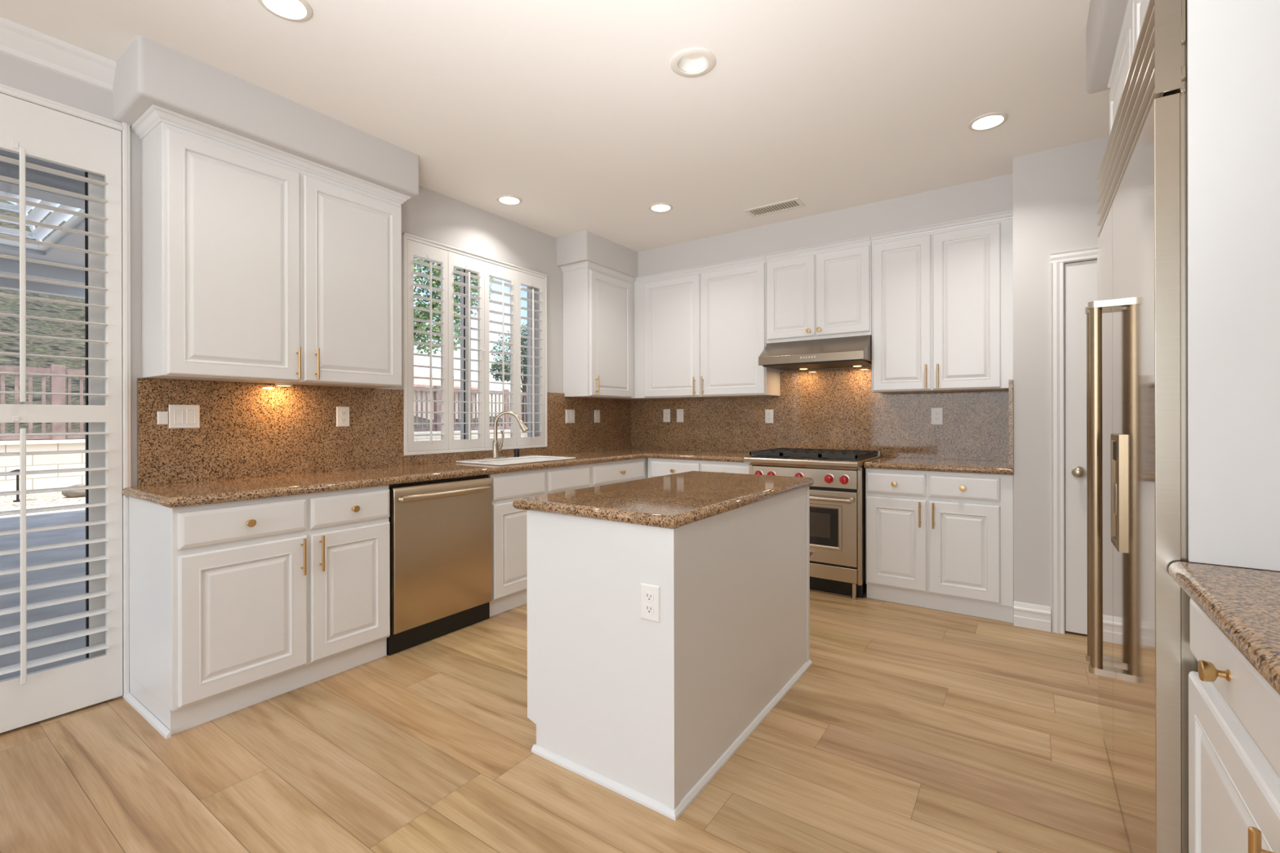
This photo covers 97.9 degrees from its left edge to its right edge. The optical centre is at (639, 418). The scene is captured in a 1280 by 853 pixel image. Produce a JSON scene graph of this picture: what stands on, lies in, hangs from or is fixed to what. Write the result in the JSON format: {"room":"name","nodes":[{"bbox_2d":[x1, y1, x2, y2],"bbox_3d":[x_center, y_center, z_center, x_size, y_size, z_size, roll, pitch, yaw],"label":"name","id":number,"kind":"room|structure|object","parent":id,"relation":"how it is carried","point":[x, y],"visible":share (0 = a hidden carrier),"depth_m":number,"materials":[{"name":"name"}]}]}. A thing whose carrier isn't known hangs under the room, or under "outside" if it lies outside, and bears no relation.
{"room":"kitchen","nodes":[
{"label":"kitchen","id":0,"kind":"room"},
{"bbox_2d":[0,52,604,699],"bbox_3d":[-2.704,-0.150,1.931,0.150,2.730,9.230,0,0,35],"label":"wall","id":1,"kind":"structure","parent":0,"point":[430,215],"depth_m":3.69,"materials":[{"name":"paint"}]},
{"bbox_2d":[0,16,116,92],"bbox_3d":[-3.679,-1.460,0.335,0.070,0.105,5.000,0,0,35],"label":"trim","id":2,"kind":"structure","parent":1,"relation":"attached to","point":[18,41],"depth_m":2.24,"materials":[{"name":"wood"}]},
{"bbox_2d":[0,93,123,733],"bbox_3d":[-2.425,-0.022,2.181,0.099,2.448,0.594,0,0,37],"label":"plantation shutter","id":3,"kind":"object","parent":1,"relation":"attached to","point":[28,129],"visible":1,"depth_m":2.28,"materials":[{"name":"paint"}]},
{"bbox_2d":[0,83,130,697],"bbox_3d":[-2.465,-0.037,2.117,0.030,2.502,0.808,0,0,35],"label":"trim","id":4,"kind":"structure","parent":1,"relation":"attached to","point":[124,127],"depth_m":2.42,"materials":[{"name":"paint"}]},
{"bbox_2d":[84,171,105,658],"bbox_3d":[-2.871,-0.004,1.724,0.070,2.438,1.796,0,0,35],"label":"window shutter","id":5,"kind":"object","parent":1,"relation":"in","point":[92,314],"depth_m":2.41,"materials":[{"name":"white wood"}]},
{"bbox_2d":[137,377,403,485],"bbox_3d":[-1.862,0.058,2.994,0.020,0.478,1.276,0,0,35],"label":"backsplash","id":6,"kind":"structure","parent":1,"relation":"attached to","point":[246,429],"depth_m":2.86,"materials":[{"name":"brown stone"}]},
{"bbox_2d":[157,411,168,424],"bbox_3d":[-2.167,-0.002,2.532,0.006,0.060,0.039,0,0,35],"label":"cover plate","id":7,"kind":"object","parent":6,"relation":"attached to","point":[162,416],"visible":1,"depth_m":2.53,"materials":[{"name":"white plastic"}]},
{"bbox_2d":[168,404,199,428],"bbox_3d":[-2.120,-0.009,2.596,0.008,0.110,0.116,0,0,35],"label":"light switch","id":8,"kind":"object","parent":6,"relation":"attached to","point":[180,416],"visible":1,"depth_m":2.60,"materials":[{"name":"white plastic"}]},
{"bbox_2d":[336,406,349,426],"bbox_3d":[-1.703,-0.011,3.199,0.008,0.115,0.075,0,0,35],"label":"wall outlet","id":9,"kind":"object","parent":6,"relation":"attached to","point":[342,412],"visible":1,"depth_m":3.19,"materials":[{"name":"white plastic"}]},
{"bbox_2d":[340,410,346,415],"bbox_3d":[-1.701,-0.030,3.198,0.002,0.027,0.033,0,0,35],"label":"socket","id":10,"kind":"object","parent":9,"relation":"attached to","point":[342,412],"depth_m":3.19,"materials":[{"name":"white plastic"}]},
{"bbox_2d":[340,417,346,422],"bbox_3d":[-1.701,0.009,3.198,0.002,0.027,0.033,0,0,35],"label":"socket","id":11,"kind":"object","parent":9,"relation":"attached to","point":[342,420],"depth_m":3.19,"materials":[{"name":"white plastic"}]},
{"bbox_2d":[129,104,411,388],"bbox_3d":[-1.780,-0.735,2.842,0.329,1.104,1.164,0,0,35],"label":"upper cabinet","id":12,"kind":"object","parent":1,"relation":"attached to","point":[262,263],"visible":1,"depth_m":2.62,"materials":[{"name":"wood"}]},
{"bbox_2d":[111,35,418,197],"bbox_3d":[-1.776,-1.402,2.815,0.370,0.230,1.244,0,0,35],"label":"soffit","id":13,"kind":"object","parent":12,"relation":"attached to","point":[149,72],"depth_m":2.51,"materials":[{"name":"paint"}]},
{"bbox_2d":[275,382,292,386],"bbox_3d":[-1.831,-0.174,2.865,0.076,0.015,0.076,0,0,35],"label":"light","id":14,"kind":"object","parent":12,"relation":"attached to","point":[276,384],"visible":1,"depth_m":2.84,"materials":[{"name":"white plastic"}]},
{"bbox_2d":[408,256,534,452],"bbox_3d":[-1.228,-0.454,4.113,0.048,1.358,1.218,0,0,35],"label":"window","id":15,"kind":"structure","parent":1,"relation":"in","point":[464,290],"depth_m":4.05,"materials":[{"name":"white wood"}]},
{"bbox_2d":[407,239,448,451],"bbox_3d":[-1.398,-0.464,3.667,0.084,1.349,0.302,0,0,40],"label":"plantation shutter","id":16,"kind":"object","parent":15,"relation":"attached to","point":[414,248],"visible":1,"depth_m":3.64,"materials":[{"name":"paint"}]},
{"bbox_2d":[448,251,484,449],"bbox_3d":[-1.223,-0.465,3.918,0.084,1.349,0.307,0,0,40],"label":"plantation shutter","id":17,"kind":"object","parent":15,"relation":"attached to","point":[455,260],"visible":1,"depth_m":3.90,"materials":[{"name":"paint"}]},
{"bbox_2d":[484,261,516,447],"bbox_3d":[-1.048,-0.465,4.171,0.084,1.349,0.306,0,0,40],"label":"plantation shutter","id":18,"kind":"object","parent":15,"relation":"attached to","point":[490,269],"visible":0.94,"depth_m":4.15,"materials":[{"name":"paint"}]},
{"bbox_2d":[515,271,545,445],"bbox_3d":[-0.872,-0.465,4.424,0.084,1.349,0.308,0,0,40],"label":"plantation shutter","id":19,"kind":"object","parent":15,"relation":"attached to","point":[523,278],"visible":0.99,"depth_m":4.40,"materials":[{"name":"paint"}]},
{"bbox_2d":[401,232,547,455],"bbox_3d":[-1.129,-0.470,4.040,0.034,1.408,1.277,0,0,35],"label":"trim","id":20,"kind":"structure","parent":1,"relation":"attached to","point":[405,236],"depth_m":3.66,"materials":[{"name":"paint"}]},
{"bbox_2d":[403,447,546,465],"bbox_3d":[-1.133,0.265,4.044,0.020,0.060,1.277,0,0,35],"label":"backsplash","id":21,"kind":"structure","parent":1,"relation":"attached to","point":[446,457],"depth_m":3.88,"materials":[{"name":"brown stone"}]},
{"bbox_2d":[546,392,631,454],"bbox_3d":[-0.428,0.039,5.061,0.020,0.509,1.192,0,0,35],"label":"backsplash","id":22,"kind":"structure","parent":1,"relation":"attached to","point":[613,432],"depth_m":4.97,"materials":[{"name":"brown stone"}]},
{"bbox_2d":[565,409,574,423],"bbox_3d":[-0.598,-0.018,4.791,0.008,0.117,0.117,0,0,35],"label":"light switch","id":23,"kind":"object","parent":22,"relation":"attached to","point":[570,414],"visible":1,"depth_m":4.79,"materials":[{"name":"white plastic"}]},
{"bbox_2d":[594,409,599,422],"bbox_3d":[-0.389,-0.020,5.093,0.008,0.115,0.078,0,0,35],"label":"light switch","id":24,"kind":"object","parent":22,"relation":"attached to","point":[597,412],"visible":1,"depth_m":5.09,"materials":[{"name":"white plastic"}]},
{"bbox_2d":[560,261,644,399],"bbox_3d":[-0.253,-0.736,5.043,0.329,1.100,1.018,0,0,35],"label":"upper cabinet","id":25,"kind":"object","parent":1,"relation":"attached to","point":[598,300],"visible":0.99,"depth_m":4.72,"materials":[{"name":"wood"}]},
{"bbox_2d":[555,230,637,277],"bbox_3d":[-0.266,-1.403,5.027,0.330,0.235,1.060,0,0,35],"label":"soffit","id":26,"kind":"structure","parent":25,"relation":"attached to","point":[583,246],"depth_m":4.65,"materials":[{"name":"paint"}]},
{"bbox_2d":[413,257,493,354],"bbox_3d":[-4.984,-2.014,13.549,2.577,6.597,4.417,0,0,43],"label":"leafy tree","id":27,"kind":"object","parent":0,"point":[418,326],"visible":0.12,"depth_m":13.12,"materials":[{"name":"green plant"}]},
{"bbox_2d":[0,0,1110,252],"bbox_3d":[-0.919,-1.579,0.691,4.500,0.120,9.230,0,0,35],"label":"ceiling","id":28,"kind":"structure","parent":0,"point":[578,111],"depth_m":2.55,"materials":[{"name":"paint"}]},
{"bbox_2d":[257,0,312,22],"bbox_3d":[-1.299,-1.514,2.038,0.176,0.008,0.176,0,0,35],"label":"recessed light","id":29,"kind":"object","parent":28,"relation":"in","point":[289,10],"visible":1,"depth_m":2.06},
{"bbox_2d":[496,194,522,205],"bbox_3d":[-0.907,-1.515,3.867,0.176,0.008,0.176,0,0,35],"label":"recessed light","id":30,"kind":"object","parent":28,"relation":"in","point":[506,199],"visible":1,"depth_m":3.86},
{"bbox_2d":[648,202,672,212],"bbox_3d":[0.149,-1.517,4.011,0.176,0.008,0.176,0,0,35],"label":"recessed light","id":31,"kind":"object","parent":28,"relation":"in","point":[658,206],"visible":1,"depth_m":4.00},
{"bbox_2d":[670,47,715,77],"bbox_3d":[0.227,-1.545,2.381,0.194,0.064,0.194,0,0,35],"label":"recessed light","id":32,"kind":"object","parent":28,"relation":"in","point":[701,60],"visible":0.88,"depth_m":2.41,"materials":[{"name":"white plastic"}]},
{"bbox_2d":[744,197,805,217],"bbox_3d":[0.972,-1.519,4.023,0.400,0.008,0.172,0,0,35],"label":"ceiling vent","id":33,"kind":"object","parent":28,"relation":"in","point":[793,203],"visible":1,"depth_m":4.02,"materials":[{"name":"metal"}]},
{"bbox_2d":[968,111,1008,131],"bbox_3d":[1.782,-1.520,2.857,0.176,0.008,0.176,0,0,35],"label":"recessed light","id":34,"kind":"object","parent":28,"relation":"in","point":[988,121],"visible":1,"depth_m":2.85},
{"bbox_2d":[0,580,1131,852],"bbox_3d":[-0.938,1.271,0.743,4.400,0.120,9.132,0,0,35],"label":"floor","id":35,"kind":"structure","parent":0,"point":[908,728],"depth_m":1.91,"materials":[{"name":"brown wood"}]},
{"bbox_2d":[124,484,390,738],"bbox_3d":[-1.746,0.775,2.619,0.635,0.874,0.894,0,0,35],"label":"base cabinet","id":36,"kind":"object","parent":35,"relation":"on","point":[233,606],"visible":0.98,"depth_m":2.35,"materials":[{"name":"wood"}]},
{"bbox_2d":[386,475,492,655],"bbox_3d":[-1.290,0.777,3.245,0.632,0.868,0.647,0,0,35],"label":"dishwasher","id":37,"kind":"object","parent":35,"relation":"on","point":[441,531],"visible":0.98,"depth_m":3.05,"materials":[{"name":"silver metal"}]},
{"bbox_2d":[488,463,590,617],"bbox_3d":[-0.850,0.773,3.909,0.635,0.874,0.936,0,0,35],"label":"base cabinet","id":38,"kind":"object","parent":35,"relation":"on","point":[509,554],"visible":0.22,"depth_m":3.52,"materials":[{"name":"wood"}]},
{"bbox_2d":[590,457,648,487],"bbox_3d":[-0.208,0.772,4.835,0.635,0.874,1.313,0,0,35],"label":"base cabinet","id":39,"kind":"object","parent":35,"relation":"on","point":[620,471],"visible":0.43,"depth_m":4.40,"materials":[{"name":"wood"}]},
{"bbox_2d":[121,448,755,507],"bbox_3d":[-0.541,0.315,3.549,1.556,0.040,3.806,0,0,35],"label":"countertop","id":40,"kind":"structure","parent":39,"relation":"on","point":[214,491],"depth_m":2.81,"materials":[{"name":"brown stone"}]},
{"bbox_2d":[482,410,528,459],"bbox_3d":[-0.953,0.113,3.969,0.317,0.339,0.166,0,0,-11],"label":"faucet","id":41,"kind":"object","parent":40,"relation":"on","point":[496,447],"visible":1,"depth_m":3.94,"materials":[{"name":"silver metal"}]},
{"bbox_2d":[455,455,575,465],"bbox_3d":[-0.853,0.379,3.904,0.444,0.193,0.710,0,0,35],"label":"sink","id":42,"kind":"object","parent":40,"relation":"in","point":[524,459],"visible":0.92,"depth_m":3.91,"materials":[{"name":"white ceramic"}]},
{"bbox_2d":[514,448,519,457],"bbox_3d":[-0.910,0.253,4.120,0.042,0.060,0.042,0,0,35],"label":"air gap","id":43,"kind":"object","parent":42,"relation":"on","point":[516,451],"visible":1,"depth_m":4.10,"materials":[{"name":"black plastic"}]},
{"bbox_2d":[484,457,556,462],"bbox_3d":[-0.825,0.385,3.884,0.309,0.182,0.616,0,0,35],"label":"basin","id":44,"kind":"object","parent":42,"relation":"in","point":[513,460],"depth_m":4.04,"materials":[{"name":"white ceramic"}]},
{"bbox_2d":[526,486,812,821],"bbox_3d":[0.187,0.771,2.408,0.703,0.874,1.298,0,0,35],"label":"kitchen island","id":45,"kind":"object","parent":35,"relation":"on","point":[649,713],"visible":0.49,"depth_m":1.91,"materials":[{"name":"wood"}]},
{"bbox_2d":[640,582,660,622],"bbox_3d":[0.031,0.575,1.740,0.072,0.112,0.008,0,0,35],"label":"wall outlet","id":46,"kind":"object","parent":45,"relation":"attached to","point":[650,594],"visible":1,"depth_m":1.74,"materials":[{"name":"white plastic"}]},
{"bbox_2d":[644,591,653,601],"bbox_3d":[0.029,0.556,1.738,0.033,0.027,0.002,0,0,35],"label":"socket","id":47,"kind":"object","parent":46,"relation":"attached to","point":[649,596],"depth_m":1.74,"materials":[{"name":"white plastic"}]},
{"bbox_2d":[644,604,653,614],"bbox_3d":[0.029,0.595,1.738,0.033,0.027,0.002,0,0,35],"label":"socket","id":48,"kind":"object","parent":46,"relation":"attached to","point":[649,608],"depth_m":1.74,"materials":[{"name":"white plastic"}]},
{"bbox_2d":[512,471,813,528],"bbox_3d":[0.197,0.314,2.408,0.692,0.040,1.340,0,0,35],"label":"island countertop","id":49,"kind":"structure","parent":45,"relation":"on","point":[671,501],"depth_m":2.08,"materials":[{"name":"brown stone"}]},
{"bbox_2d":[648,457,749,478],"bbox_3d":[0.609,0.770,4.679,0.953,0.874,0.639,0,0,35],"label":"base cabinet","id":50,"kind":"object","parent":35,"relation":"on","point":[656,467],"visible":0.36,"depth_m":4.48,"materials":[{"name":"wood"}]},
{"bbox_2d":[743,448,881,599],"bbox_3d":[1.288,0.723,4.117,0.790,0.966,0.745,0,0,35],"label":"gas range","id":51,"kind":"object","parent":35,"relation":"on","point":[837,507],"visible":0.64,"depth_m":3.77,"materials":[{"name":"silver metal"}]},
{"bbox_2d":[743,455,881,470],"bbox_3d":[1.286,0.311,4.116,0.790,0.065,0.743,0,0,35],"label":"cooktop","id":52,"kind":"object","parent":51,"relation":"in","point":[757,462],"depth_m":3.84,"materials":[{"name":"silver metal"}]},
{"bbox_2d":[865,468,1013,622],"bbox_3d":[1.999,0.767,3.715,0.821,0.874,0.639,0,0,35],"label":"base cabinet","id":53,"kind":"object","parent":35,"relation":"on","point":[935,540],"visible":0.97,"depth_m":3.46,"materials":[{"name":"wood"}]},
{"bbox_2d":[863,457,1013,475],"bbox_3d":[2.004,0.310,3.726,0.824,0.040,0.614,0,0,35],"label":"countertop","id":54,"kind":"structure","parent":53,"relation":"on","point":[988,467],"depth_m":3.56,"materials":[{"name":"brown stone"}]},
{"bbox_2d":[1084,0,1279,852],"bbox_3d":[1.660,0.126,1.462,0.746,2.151,1.151,0,0,35],"label":"refrigerator","id":55,"kind":"object","parent":35,"relation":"on","point":[1140,653],"visible":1,"depth_m":1.27,"materials":[{"name":"silver metal"}]},
{"bbox_2d":[1188,598,1279,852],"bbox_3d":[1.041,0.770,0.462,0.723,0.874,1.183,0,0,35],"label":"base cabinet","id":56,"kind":"object","parent":35,"relation":"on","point":[1234,713],"visible":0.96,"depth_m":0.90,"materials":[{"name":"wood"}]},
{"bbox_2d":[1168,561,1279,696],"bbox_3d":[1.039,0.312,0.451,0.714,0.040,1.203,0,0,35],"label":"countertop","id":57,"kind":"structure","parent":56,"relation":"on","point":[1243,604],"depth_m":0.88,"materials":[{"name":"brown stone"}]},
{"bbox_2d":[644,366,996,399],"bbox_3d":[1.733,-0.160,4.379,4.350,2.730,0.150,0,0,35],"label":"wall","id":58,"kind":"structure","parent":0,"point":[859,366],"depth_m":4.45,"materials":[{"name":"paint"}]},
{"bbox_2d":[634,254,781,399],"bbox_3d":[0.547,-0.737,4.879,1.281,1.100,0.377,0,0,35],"label":"upper cabinet","id":59,"kind":"object","parent":58,"relation":"attached to","point":[700,331],"visible":0.98,"depth_m":4.70,"materials":[{"name":"wood"}]},
{"bbox_2d":[637,173,1013,276],"bbox_3d":[1.248,-1.406,4.418,2.852,0.235,0.335,0,0,35],"label":"soffit","id":60,"kind":"structure","parent":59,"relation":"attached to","point":[993,195],"depth_m":4.05,"materials":[{"name":"paint"}]},
{"bbox_2d":[764,235,871,343],"bbox_3d":[1.396,-0.941,4.290,0.782,0.694,0.375,0,0,35],"label":"upper cabinet","id":61,"kind":"object","parent":58,"relation":"attached to","point":[822,291],"visible":0.94,"depth_m":4.14,"materials":[{"name":"wood"}]},
{"bbox_2d":[758,335,871,370],"bbox_3d":[1.353,-0.490,4.212,0.762,0.200,0.511,0,0,35],"label":"range hood","id":62,"kind":"object","parent":61,"relation":"attached to","point":[852,351],"visible":0.93,"depth_m":4.04,"materials":[{"name":"silver metal"}]},
{"bbox_2d":[631,366,1008,461],"bbox_3d":[1.204,-0.052,4.642,3.139,0.684,0.020,0,0,35],"label":"backsplash","id":63,"kind":"structure","parent":58,"relation":"attached to","point":[837,408],"depth_m":4.39,"materials":[{"name":"brown stone"}]},
{"bbox_2d":[663,408,670,422],"bbox_3d":[0.252,-0.028,5.285,0.077,0.124,0.008,0,0,35],"label":"wall outlet","id":64,"kind":"object","parent":63,"relation":"attached to","point":[666,411],"visible":1,"depth_m":5.28,"materials":[{"name":"white plastic"}]},
{"bbox_2d":[676,408,683,422],"bbox_3d":[0.373,-0.028,5.201,0.074,0.123,0.008,0,0,35],"label":"light switch","id":65,"kind":"object","parent":63,"relation":"attached to","point":[679,411],"visible":1,"depth_m":5.20,"materials":[{"name":"white plastic"}]},
{"bbox_2d":[764,409,773,423],"bbox_3d":[1.089,-0.019,4.704,0.073,0.116,0.008,0,0,35],"label":"wall outlet","id":66,"kind":"object","parent":63,"relation":"attached to","point":[768,413],"visible":1,"depth_m":4.70,"materials":[{"name":"white plastic"}]},
{"bbox_2d":[931,407,942,424],"bbox_3d":[2.124,-0.018,3.986,0.076,0.125,0.008,0,0,35],"label":"wall outlet","id":67,"kind":"object","parent":63,"relation":"attached to","point":[936,412],"visible":1,"depth_m":3.98,"materials":[{"name":"white plastic"}]},
{"bbox_2d":[870,209,1013,393],"bbox_3d":[2.063,-0.740,3.827,0.838,1.100,0.377,0,0,35],"label":"upper cabinet","id":68,"kind":"object","parent":58,"relation":"attached to","point":[942,293],"visible":0.91,"depth_m":3.68,"materials":[{"name":"wood"}]},
{"bbox_2d":[1013,136,1109,606],"bbox_3d":[2.768,-0.162,3.211,1.018,2.730,0.590,0,0,35],"label":"wall","id":69,"kind":"structure","parent":0,"point":[1055,194],"depth_m":3.19,"materials":[{"name":"paint"}]},
{"bbox_2d":[1008,379,1013,468],"bbox_3d":[2.335,0.031,3.498,0.021,0.514,0.609,0,0,35],"label":"backsplash","id":70,"kind":"structure","parent":69,"relation":"attached to","point":[1011,381],"depth_m":3.25,"materials":[{"name":"brown stone"}]},
{"bbox_2d":[1013,600,1051,631],"bbox_3d":[2.251,1.135,3.200,0.176,0.138,0.020,0,0,35],"label":"baseboard","id":71,"kind":"structure","parent":69,"relation":"attached to","point":[1038,617],"depth_m":3.19,"materials":[{"name":"wood"}]},
{"bbox_2d":[1064,563,1065,626],"bbox_3d":[2.720,0.156,3.055,0.642,2.095,0.040,0,0,35],"label":"trim","id":72,"kind":"structure","parent":69,"relation":"attached to","point":[1064,563],"depth_m":3.22,"materials":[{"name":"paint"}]},
{"bbox_2d":[1050,247,1097,634],"bbox_3d":[2.635,0.135,2.932,0.764,2.137,0.020,0,0,35],"label":"trim","id":73,"kind":"structure","parent":69,"relation":"attached to","point":[1058,260],"depth_m":3.13,"materials":[{"name":"wood"}]},
{"bbox_2d":[1064,259,1097,635],"bbox_3d":[2.636,0.162,2.933,0.634,2.060,0.099,0,0,35],"label":"door","id":74,"kind":"structure","parent":69,"relation":"in","point":[1080,277],"depth_m":3.10,"materials":[{"name":"wood"}]},
{"label":"outside","id":75,"kind":"structure","parent":0,"visible":0},
{"bbox_2d":[0,501,85,518],"bbox_3d":[-7.663,1.352,8.945,1.098,0.145,32.000,0,0,35],"label":"curb","id":76,"kind":"object","parent":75,"point":[76,503],"depth_m":7.83,"materials":[{"name":"concrete"}]},
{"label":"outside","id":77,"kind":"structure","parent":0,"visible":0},
{"bbox_2d":[0,493,85,509],"bbox_3d":[-8.285,1.355,10.593,1.798,0.140,34.000,0,0,35],"label":"gravel bed","id":78,"kind":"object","parent":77,"point":[57,498],"depth_m":8.74,"materials":[{"name":"gravel"}]},
{"bbox_2d":[10,469,19,502],"bbox_3d":[-9.641,1.038,8.637,0.224,0.500,0.224,0,0,35],"label":"lamp","id":79,"kind":"object","parent":78,"relation":"on","point":[17,500],"visible":0.47,"depth_m":8.63,"materials":[{"name":"brown metal"}]},
{"bbox_2d":[61,484,85,497],"bbox_3d":[-9.250,1.197,9.194,0.348,0.228,0.415,0,0,35],"label":"boulder","id":80,"kind":"object","parent":78,"relation":"on","point":[78,493],"visible":0.43,"depth_m":9.07,"materials":[{"name":"beige stone"}]},
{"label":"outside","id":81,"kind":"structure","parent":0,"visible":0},
{"bbox_2d":[0,199,527,440],"bbox_3d":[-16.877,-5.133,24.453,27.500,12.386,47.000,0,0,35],"label":"fence","id":82,"kind":"object","parent":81,"point":[8,344],"visible":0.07,"depth_m":14.16,"materials":[{"name":"wood"}]},
{"bbox_2d":[489,323,527,425],"bbox_3d":[-5.478,-1.797,25.842,2.529,5.440,3.423,0,0,35],"label":"pine tree","id":83,"kind":"object","parent":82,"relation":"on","point":[497,367],"visible":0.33,"depth_m":25.37,"materials":[{"name":"green plant"}]},
{"bbox_3d":[-18.084,1.521,41.731,49.200,0.440,74.000,0,0,35],"label":"lawn","id":84,"kind":"structure","parent":0,"visible":0},
{"bbox_2d":[413,372,477,419],"bbox_3d":[-15.075,-0.664,31.425,7.100,4.200,10.500,0,0,35],"label":"house","id":85,"kind":"object","parent":84,"relation":"on","point":[417,382],"visible":0.06,"depth_m":31.24,"materials":[{"name":"paint"}]},
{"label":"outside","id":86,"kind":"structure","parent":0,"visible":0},
{"bbox_2d":[0,510,85,680],"bbox_3d":[-4.721,1.349,5.687,7.448,0.140,30.000,0,0,35],"label":"patio slab","id":87,"kind":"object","parent":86,"point":[73,534],"visible":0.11,"depth_m":4.26,"materials":[{"name":"concrete"}]},
{"bbox_2d":[0,149,84,298],"bbox_3d":[-6.934,-0.531,1.712,6.548,3.630,8.950,0,0,35],"label":"patio cover","id":88,"kind":"object","parent":87,"relation":"on","point":[10,247],"visible":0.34,"depth_m":5.47,"materials":[{"name":"white wood"}]},
{"bbox_3d":[0.828,-0.157,-0.610,0.150,2.730,9.080,0,0,35],"label":"wall","id":89,"kind":"structure","parent":0,"visible":0},
{"bbox_2d":[1106,0,1149,134],"bbox_3d":[1.719,-1.112,1.425,0.700,0.304,1.193,0,0,35],"label":"upper cabinet","id":90,"kind":"object","parent":89,"relation":"attached to","point":[1135,10],"visible":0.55,"depth_m":1.77,"materials":[{"name":"wood"}]},
{"bbox_2d":[1086,0,1127,93],"bbox_3d":[1.375,-1.394,0.980,0.760,0.260,2.420,0,0,35],"label":"soffit","id":91,"kind":"structure","parent":90,"relation":"attached to","point":[1105,17],"depth_m":1.92,"materials":[{"name":"paint"}]},
{"bbox_2d":[1186,0,1279,571],"bbox_3d":[1.396,-0.486,0.941,0.682,1.553,0.008,0,0,35],"label":"end panel","id":92,"kind":"object","parent":90,"relation":"attached to","point":[1233,46],"visible":1,"depth_m":1.10,"materials":[{"name":"wood"}]},
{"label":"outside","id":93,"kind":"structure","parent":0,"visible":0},
{"bbox_2d":[0,429,527,497],"bbox_3d":[-7.987,0.894,12.820,0.350,1.060,38.000,0,0,35],"label":"wall","id":94,"kind":"structure","parent":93,"point":[75,460],"depth_m":9.54,"materials":[{"name":"concrete"}]},
{"bbox_2d":[0,364,527,439],"bbox_3d":[-6.276,-0.290,15.282,0.160,1.300,28.000,0,0,35],"label":"fence","id":95,"kind":"object","parent":94,"relation":"on","point":[57,384],"visible":0.2,"depth_m":9.74,"materials":[{"name":"wood"}]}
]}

